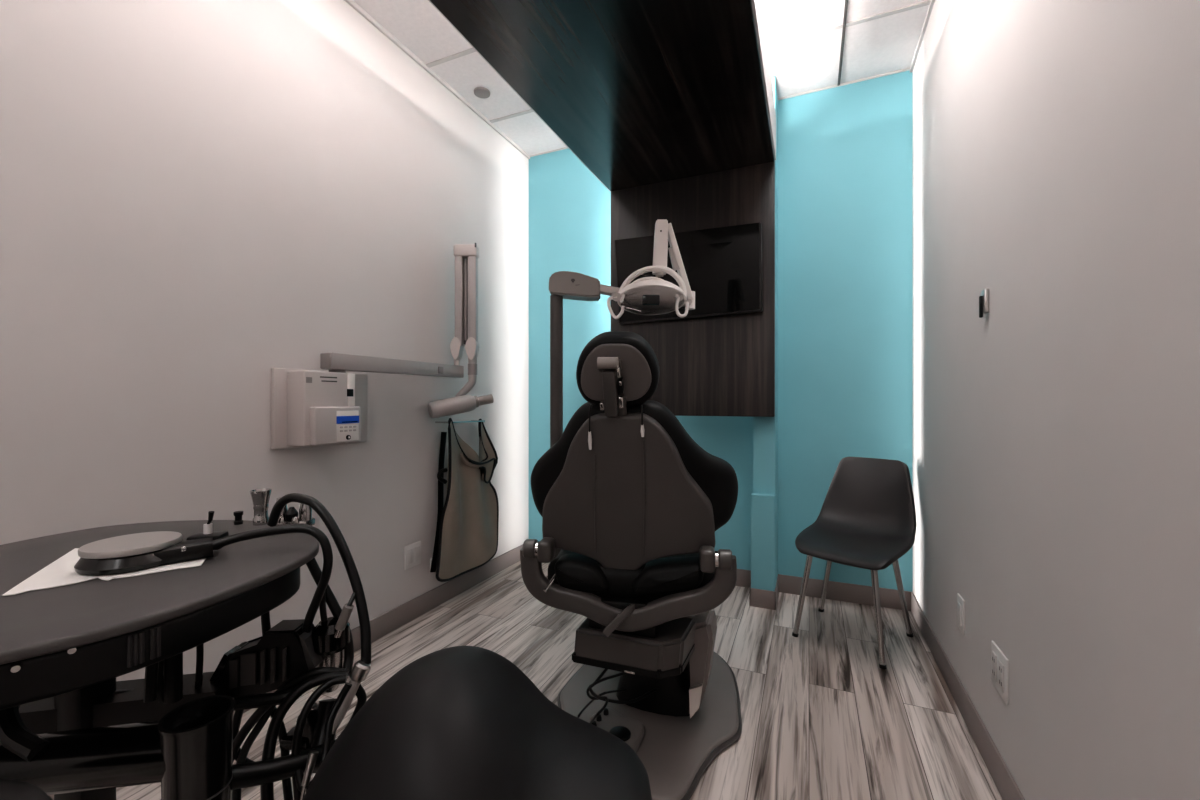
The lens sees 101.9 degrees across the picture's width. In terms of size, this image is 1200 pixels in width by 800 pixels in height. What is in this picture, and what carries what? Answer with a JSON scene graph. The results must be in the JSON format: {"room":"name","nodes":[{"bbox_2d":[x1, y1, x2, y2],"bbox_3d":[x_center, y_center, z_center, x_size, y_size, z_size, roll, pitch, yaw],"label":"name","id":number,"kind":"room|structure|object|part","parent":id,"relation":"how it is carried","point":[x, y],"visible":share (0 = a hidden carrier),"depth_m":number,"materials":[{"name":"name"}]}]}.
{"room":"dental clinic","nodes":[
{"label":"dental clinic","id":0,"kind":"room"},
{"bbox_2d":[0,0,528,680],"bbox_3d":[-1.400,-0.310,1.352,0.100,2.740,4.580,0,0,23],"label":"wall","id":1,"kind":"structure","parent":0,"point":[199,199],"depth_m":1.65,"materials":[{"name":"white paint"}]},
{"bbox_2d":[48,544,522,799],"bbox_3d":[-1.351,1.011,1.331,0.008,0.098,4.380,0,0,23],"label":"baseboard","id":2,"kind":"structure","parent":1,"relation":"attached to","point":[397,617],"depth_m":2.47,"materials":[{"name":"plastic"}]},
{"bbox_2d":[271,243,493,448],"bbox_3d":[-0.896,-0.325,2.184,0.207,0.996,1.049,0,0,29],"label":"dental x-ray machine","id":3,"kind":"object","parent":1,"relation":"attached to","point":[309,407],"visible":1,"depth_m":1.91,"materials":[{"name":"plastic"}]},
{"bbox_3d":[-1.090,0.028,1.921,0.022,0.291,0.400,0,0,23],"label":"wall plate","id":4,"kind":"part","parent":3,"relation":"part of","materials":[{"name":"plastic"}]},
{"bbox_3d":[-1.030,-0.113,1.910,0.060,0.016,0.060,0,0,23],"label":"swivel post","id":5,"kind":"part","parent":3,"relation":"part of","materials":[{"name":"grey plastic"}]},
{"bbox_2d":[347,389,352,395],"bbox_3d":[-0.980,-0.032,1.909,0.006,0.029,0.025,0,0,23],"label":"switch","id":6,"kind":"object","parent":3,"relation":"attached to","point":[349,391],"depth_m":1.90,"materials":[{"name":"black plastic"}]},
{"bbox_3d":[-0.889,-0.152,2.201,0.060,0.062,0.768,0,0,23],"label":"extension arm","id":7,"kind":"part","parent":3,"relation":"part of","materials":[{"name":"plastic"}]},
{"bbox_3d":[-0.740,-0.536,2.565,0.039,0.494,0.050,0,0,0],"label":"rising arm","id":8,"kind":"part","parent":3,"relation":"part of","materials":[{"name":"plastic"}]},
{"bbox_3d":[-0.669,-0.536,2.565,0.045,0.494,0.050,0,0,0],"label":"falling arm","id":9,"kind":"part","parent":3,"relation":"part of","materials":[{"name":"plastic"}]},
{"bbox_2d":[404,541,420,569],"bbox_3d":[-0.907,0.748,2.364,0.008,0.112,0.105,0,0,23],"label":"wall outlet","id":10,"kind":"object","parent":1,"relation":"attached to","point":[412,552],"visible":1,"depth_m":2.35,"materials":[{"name":"plastic"}]},
{"bbox_2d":[435,420,484,422],"bbox_3d":[-0.747,0.111,2.627,0.094,0.012,0.298,0,0,23],"label":"hanger","id":11,"kind":"object","parent":1,"relation":"attached to","point":[471,420],"visible":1,"depth_m":2.57,"materials":[{"name":"silver metal"}]},
{"bbox_2d":[430,418,498,581],"bbox_3d":[-0.709,0.504,2.632,0.097,0.837,0.525,0,0,28],"label":"apron","id":12,"kind":"object","parent":11,"relation":"hanging from","point":[466,537],"visible":1,"depth_m":2.60,"materials":[{"name":"grey fabric"}]},
{"bbox_2d":[344,0,934,158],"bbox_3d":[-0.321,-1.670,0.888,2.250,0.020,4.380,0,0,23],"label":"trim","id":13,"kind":"structure","parent":1,"relation":"attached to","point":[351,3],"depth_m":2.46,"materials":[{"name":"white metal"}]},
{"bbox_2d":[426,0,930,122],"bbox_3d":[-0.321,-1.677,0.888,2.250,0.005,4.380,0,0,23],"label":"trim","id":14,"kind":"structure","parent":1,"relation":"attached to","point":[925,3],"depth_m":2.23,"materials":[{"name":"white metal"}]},
{"bbox_2d":[116,561,1001,799],"bbox_3d":[-0.321,1.110,0.888,2.450,0.100,4.580,0,0,23],"label":"floor","id":15,"kind":"structure","parent":0,"point":[821,718],"depth_m":1.79,"materials":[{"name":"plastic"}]},
{"bbox_2d":[0,779,51,799],"bbox_3d":[-0.681,0.740,0.414,0.400,0.640,0.400,0,0,23],"label":"round stool","id":16,"kind":"object","parent":15,"relation":"on","point":[10,789],"visible":1,"depth_m":0.53,"materials":[{"name":"plastic"}]},
{"bbox_2d":[0,493,370,799],"bbox_3d":[-0.814,0.620,0.731,0.682,0.880,0.702,0,0,23],"label":"cart","id":17,"kind":"object","parent":15,"relation":"on","point":[70,730],"depth_m":0.72,"materials":[{"name":"plastic"}]},
{"bbox_3d":[-0.844,0.630,0.800,0.055,0.620,0.055,0,0,8],"label":"post","id":18,"kind":"part","parent":17,"relation":"part of","materials":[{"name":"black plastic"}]},
{"bbox_2d":[2,548,205,595],"bbox_3d":[-0.767,0.258,0.800,0.206,0.001,0.243,0,0,-31],"label":"paper towel","id":19,"kind":"object","parent":17,"relation":"on","point":[61,572],"visible":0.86,"depth_m":0.72,"materials":[{"name":"white paper"}]},
{"bbox_2d":[74,511,228,575],"bbox_3d":[-0.719,0.224,0.779,0.176,0.072,0.127,0,0,-11],"label":"round device","id":20,"kind":"object","parent":19,"relation":"on","point":[146,550],"visible":0.98,"depth_m":0.76,"materials":[{"name":"black plastic"}]},
{"bbox_3d":[-0.678,0.244,0.791,0.079,0.031,0.048,0,0,-38],"label":"handle","id":21,"kind":"part","parent":20,"relation":"part of","materials":[{"name":"black plastic"}]},
{"bbox_2d":[186,523,228,549],"bbox_3d":[-0.669,0.231,0.831,0.057,0.042,0.054,0,0,23],"label":"switch","id":22,"kind":"object","parent":20,"relation":"attached to","point":[198,541],"depth_m":0.82,"materials":[{"name":"plastic"}]},
{"bbox_3d":[-0.720,0.487,0.660,0.358,0.110,0.071,0,0,0],"label":"swing arm","id":23,"kind":"part","parent":17,"relation":"part of","materials":[{"name":"black plastic"}]},
{"bbox_2d":[19,671,225,733],"bbox_3d":[-0.824,0.512,0.821,0.336,0.046,0.071,0,0,-13],"label":"shelf","id":24,"kind":"object","parent":17,"relation":"attached to","point":[123,702],"depth_m":0.79,"materials":[{"name":"black plastic"}]},
{"bbox_3d":[-0.780,0.502,0.835,0.126,0.035,0.017,0,0,-24],"label":"shelf rail","id":25,"kind":"part","parent":17,"relation":"part of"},
{"bbox_3d":[-0.764,0.246,1.029,0.017,0.027,0.017,0,0,23],"label":"control knob","id":26,"kind":"part","parent":17,"relation":"part of","materials":[{"name":"black plastic"}]},
{"bbox_2d":[250,488,271,525],"bbox_3d":[-0.717,0.224,1.029,0.038,0.072,0.038,0,0,23],"label":"holder","id":27,"kind":"object","parent":17,"relation":"on","point":[260,497],"visible":0.99,"depth_m":1.02,"materials":[{"name":"silver metal"}]},
{"bbox_3d":[-0.717,0.239,1.029,0.029,0.042,0.029,0,0,23],"label":"stem","id":28,"kind":"part","parent":27,"relation":"part of","materials":[{"name":"clear glass"}]},
{"bbox_2d":[250,488,271,504],"bbox_3d":[-0.717,0.203,1.029,0.038,0.030,0.038,0,0,23],"label":"cup","id":29,"kind":"object","parent":27,"relation":"on","point":[259,496],"depth_m":1.02,"materials":[{"name":"clear glass"}]},
{"bbox_2d":[270,497,314,526],"bbox_3d":[-0.633,0.230,1.001,0.075,0.061,0.042,0,0,0],"label":"rack","id":30,"kind":"object","parent":17,"relation":"on","point":[289,516],"visible":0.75,"depth_m":0.99,"materials":[{"name":"metal"}]},
{"bbox_2d":[300,750,318,799],"bbox_3d":[-0.453,0.580,0.757,0.014,0.062,0.030,0,0,23],"label":"syringe","id":31,"kind":"object","parent":17,"relation":"hanging from","point":[312,756],"visible":0.96,"depth_m":0.75,"materials":[{"name":"metal"}]},
{"bbox_2d":[332,660,370,733],"bbox_3d":[-0.439,0.515,0.851,0.071,0.112,0.029,0,0,-30],"label":"handpiece","id":32,"kind":"object","parent":17,"relation":"on","point":[360,670],"visible":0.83,"depth_m":0.85,"materials":[{"name":"metal"}]},
{"bbox_2d":[302,646,651,799],"bbox_3d":[-0.164,0.718,0.714,0.524,0.685,0.510,0,0,23],"label":"stool","id":33,"kind":"object","parent":15,"relation":"on","point":[457,722],"visible":1,"depth_m":0.64,"materials":[{"name":"leather"}]},
{"bbox_2d":[520,331,741,799],"bbox_3d":[0.194,0.441,1.796,0.633,1.239,1.315,0,0,16],"label":"dental chair","id":34,"kind":"object","parent":15,"relation":"on","point":[633,506],"visible":0.98,"depth_m":1.33,"materials":[{"name":"black leather"}]},
{"bbox_2d":[535,541,538,556],"bbox_3d":[-0.166,0.416,1.363,0.020,0.044,0.044,0,0,10],"label":"washer","id":35,"kind":"object","parent":34,"relation":"in","point":[536,542],"depth_m":1.34,"materials":[{"name":"silver metal"}]},
{"bbox_3d":[-0.026,0.045,1.262,0.006,0.072,0.023,0,0,-16],"label":"pull cord","id":36,"kind":"part","parent":34,"relation":"part of","materials":[{"name":"black rubber"}]},
{"bbox_3d":[0.019,-0.092,1.180,0.049,0.030,0.029,0,0,10],"label":"release knob","id":37,"kind":"part","parent":34,"relation":"part of","materials":[{"name":"grey plastic"}]},
{"bbox_3d":[0.027,-0.022,1.226,0.033,0.124,0.081,0,0,10],"label":"headrest arm","id":38,"kind":"part","parent":34,"relation":"part of","materials":[{"name":"grey paint"}]},
{"bbox_2d":[590,707,643,752],"bbox_3d":[0.041,1.004,1.488,0.175,0.050,0.181,0,0,23],"label":"foot pedal","id":39,"kind":"object","parent":34,"relation":"on","point":[629,730],"visible":0.55,"depth_m":1.49,"materials":[{"name":"paint"}]},
{"bbox_2d":[576,331,659,405],"bbox_3d":[0.045,-0.083,1.265,0.215,0.192,0.133,0,0,10],"label":"cushion","id":40,"kind":"object","parent":34,"relation":"on","point":[635,380],"depth_m":1.22,"materials":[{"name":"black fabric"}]},
{"bbox_2d":[549,219,694,561],"bbox_3d":[0.099,0.020,1.787,0.571,1.385,0.193,0,0,-8],"label":"light","id":41,"kind":"object","parent":34,"relation":"attached to","point":[645,295],"visible":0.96,"depth_m":1.78,"materials":[{"name":"grey paint"}]},
{"bbox_3d":[-0.161,0.140,1.800,0.046,1.057,0.046,0,0,23],"label":"post","id":42,"kind":"part","parent":41,"relation":"part of","materials":[{"name":"grey metal"}]},
{"bbox_3d":[0.057,-0.339,1.760,0.064,0.086,0.011,0,0,0],"label":"handle","id":43,"kind":"part","parent":41,"relation":"part of","materials":[{"name":"white plastic"}]},
{"bbox_3d":[0.174,-0.398,1.848,0.373,0.064,0.044,0,0,-16],"label":"cross arm","id":44,"kind":"part","parent":41,"relation":"part of","materials":[{"name":"white plastic"}]},
{"bbox_3d":[0.224,-0.575,1.823,0.055,0.196,0.045,0,0,0],"label":"drop arm","id":45,"kind":"part","parent":41,"relation":"part of","materials":[{"name":"white ceramic"}]},
{"bbox_3d":[0.301,-0.528,1.855,0.150,0.280,0.039,0,0,-37],"label":"spring arm","id":46,"kind":"part","parent":41,"relation":"part of","materials":[{"name":"white ceramic"}]},
{"bbox_3d":[0.296,-0.340,1.760,0.049,0.076,0.012,0,0,0],"label":"handle","id":47,"kind":"part","parent":41,"relation":"part of","materials":[{"name":"white plastic"}]},
{"bbox_2d":[548,549,713,601],"bbox_3d":[0.176,0.510,1.895,0.491,0.100,1.134,0,0,10],"label":"seat cushion","id":48,"kind":"object","parent":34,"relation":"on","point":[604,580],"depth_m":1.33,"materials":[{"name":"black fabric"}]},
{"bbox_3d":[0.097,0.733,1.425,0.320,0.026,0.209,0,0,23],"label":"lift head trim","id":49,"kind":"part","parent":34,"relation":"part of","materials":[{"name":"black plastic"}]},
{"bbox_2d":[530,400,737,530],"bbox_3d":[0.080,0.208,1.396,0.623,0.432,0.221,0,0,11],"label":"backrest cushion","id":50,"kind":"object","parent":34,"relation":"on","point":[652,475],"depth_m":1.31,"materials":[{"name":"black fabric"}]},
{"bbox_3d":[0.106,0.036,1.234,0.005,0.052,0.016,0,0,11],"label":"pull cord","id":51,"kind":"part","parent":34,"relation":"part of","materials":[{"name":"black rubber"}]},
{"bbox_3d":[0.181,1.045,1.716,0.610,0.030,0.874,0,0,23],"label":"plate","id":52,"kind":"part","parent":34,"relation":"part of","materials":[{"name":"paint"}]},
{"bbox_3d":[0.295,0.919,1.494,0.047,0.101,0.019,0,0,0],"label":"arm","id":53,"kind":"part","parent":34,"relation":"part of","materials":[{"name":"metal"}]},
{"bbox_3d":[0.330,0.831,1.561,0.077,0.294,0.153,0,0,23],"label":"lift arm","id":54,"kind":"part","parent":34,"relation":"part of","materials":[{"name":"paint"}]},
{"bbox_2d":[715,551,717,566],"bbox_3d":[0.299,0.416,1.279,0.020,0.044,0.044,0,0,10],"label":"washer","id":55,"kind":"object","parent":34,"relation":"in","point":[716,552],"depth_m":1.26,"materials":[{"name":"silver metal"}]},
{"bbox_2d":[792,457,915,668],"bbox_3d":[1.135,0.671,2.175,0.434,0.784,0.631,0,0,42],"label":"chair","id":56,"kind":"object","parent":15,"relation":"on","point":[866,519],"visible":1,"depth_m":2.24,"materials":[{"name":"plastic"}]},
{"bbox_3d":[0.922,0.847,2.201,0.103,0.418,0.026,0,0,-2],"label":"leg","id":57,"kind":"part","parent":56,"relation":"part of","materials":[{"name":"metal"}]},
{"bbox_3d":[1.125,0.847,2.410,0.026,0.419,0.116,0,0,-14],"label":"leg","id":58,"kind":"part","parent":56,"relation":"part of","materials":[{"name":"metal"}]},
{"bbox_3d":[1.126,0.847,1.979,0.027,0.418,0.108,0,0,6],"label":"leg","id":59,"kind":"part","parent":56,"relation":"part of","materials":[{"name":"metal"}]},
{"bbox_3d":[1.351,0.847,2.188,0.115,0.419,0.027,0,0,-7],"label":"leg","id":60,"kind":"part","parent":56,"relation":"part of","materials":[{"name":"metal"}]},
{"bbox_2d":[353,0,928,155],"bbox_3d":[-0.321,-1.730,0.888,2.450,0.100,4.580,0,0,23],"label":"ceiling","id":61,"kind":"structure","parent":0,"point":[887,44],"depth_m":2.32,"materials":[{"name":"tile"}]},
{"bbox_2d":[474,87,489,98],"bbox_3d":[-0.641,-1.674,2.648,0.088,0.012,0.088,0,0,23],"label":"sprinkler cover","id":62,"kind":"object","parent":61,"relation":"attached to","point":[481,92],"visible":1,"depth_m":2.63,"materials":[{"name":"white metal"}]},
{"bbox_2d":[428,0,775,416],"bbox_3d":[0.032,-0.799,1.608,0.906,1.758,2.780,0,0,23],"label":"canopy","id":63,"kind":"object","parent":61,"relation":"hanging from","point":[669,104],"visible":0.8,"depth_m":2.09,"materials":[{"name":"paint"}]},
{"bbox_2d":[614,222,762,323],"bbox_3d":[0.451,-0.668,2.591,0.789,0.468,0.091,0,0,25],"label":"television","id":64,"kind":"object","parent":63,"relation":"attached to","point":[723,265],"visible":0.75,"depth_m":2.50,"materials":[{"name":"black glass"}]},
{"bbox_3d":[0.480,-0.670,2.653,0.890,1.500,0.055,0,0,23],"label":"panel","id":65,"kind":"part","parent":63,"relation":"part of","materials":[{"name":"brown wood"}]},
{"bbox_2d":[838,0,847,85],"bbox_3d":[0.405,-1.677,0.577,0.012,0.006,4.380,0,0,23],"label":"trim","id":66,"kind":"structure","parent":61,"relation":"attached to","point":[846,1],"depth_m":2.26,"materials":[{"name":"white metal"}]},
{"bbox_2d":[529,70,912,591],"bbox_3d":[0.563,-0.310,2.947,2.250,2.740,0.100,0,0,23],"label":"wall","id":67,"kind":"structure","parent":0,"point":[845,152],"depth_m":2.64,"materials":[{"name":"teal paint"}]},
{"bbox_2d":[751,75,777,590],"bbox_3d":[0.885,-0.310,2.615,0.116,2.740,0.255,0,0,23],"label":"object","id":68,"kind":"structure","parent":67,"relation":"attached to","point":[764,497],"depth_m":2.53,"materials":[{"name":"teal paint"}]},
{"bbox_2d":[735,569,910,610],"bbox_3d":[0.491,1.011,2.780,2.250,0.098,0.263,0,0,23],"label":"baseboard","id":69,"kind":"structure","parent":67,"relation":"attached to","point":[839,591],"depth_m":2.56,"materials":[{"name":"plastic"}]},
{"bbox_2d":[913,0,1199,799],"bbox_3d":[0.759,-0.310,0.425,0.100,2.740,4.580,0,0,23],"label":"wall","id":70,"kind":"structure","parent":0,"point":[1056,143],"depth_m":0.99,"materials":[{"name":"white paint"}]},
{"bbox_2d":[957,593,964,634],"bbox_3d":[1.232,0.727,1.663,0.008,0.115,0.072,0,0,23],"label":"switch plate","id":71,"kind":"object","parent":70,"relation":"attached to","point":[960,601],"visible":1,"depth_m":1.65,"materials":[{"name":"plastic"}]},
{"bbox_2d":[911,592,1024,799],"bbox_3d":[0.710,1.011,0.446,0.008,0.098,4.380,0,0,23],"label":"baseboard","id":72,"kind":"structure","parent":70,"relation":"attached to","point":[1004,781],"depth_m":1.55,"materials":[{"name":"plastic"}]},
{"bbox_2d":[979,288,988,317],"bbox_3d":[1.125,-0.286,1.429,0.020,0.082,0.036,0,0,23],"label":"wall hook","id":73,"kind":"object","parent":70,"relation":"attached to","point":[984,298],"visible":1,"depth_m":1.42,"materials":[{"name":"metal"}]},
{"bbox_3d":[1.120,-0.277,1.431,0.009,0.064,0.010,0,0,23],"label":"hook arm","id":74,"kind":"part","parent":73,"relation":"part of","materials":[{"name":"black plastic"}]},
{"bbox_3d":[1.129,-0.292,1.428,0.012,0.070,0.036,0,0,23],"label":"hook plate","id":75,"kind":"part","parent":73,"relation":"part of","materials":[{"name":"metal"}]},
{"bbox_2d":[991,641,1008,704],"bbox_3d":[1.086,0.736,1.326,0.010,0.118,0.115,0,0,23],"label":"wall outlet","id":76,"kind":"object","parent":70,"relation":"attached to","point":[999,662],"visible":1,"depth_m":1.31,"materials":[{"name":"plastic"}]},
{"bbox_2d":[992,651,996,681],"bbox_3d":[1.095,0.736,1.352,0.003,0.072,0.030,0,0,23],"label":"receptacle","id":77,"kind":"object","parent":76,"relation":"attached to","point":[994,653],"depth_m":1.35,"materials":[{"name":"white plastic"}]},
{"bbox_2d":[999,660,1003,692],"bbox_3d":[1.073,0.736,1.302,0.003,0.072,0.030,0,0,23],"label":"receptacle","id":78,"kind":"object","parent":76,"relation":"attached to","point":[1001,662],"depth_m":1.30,"materials":[{"name":"white plastic"}]}
]}

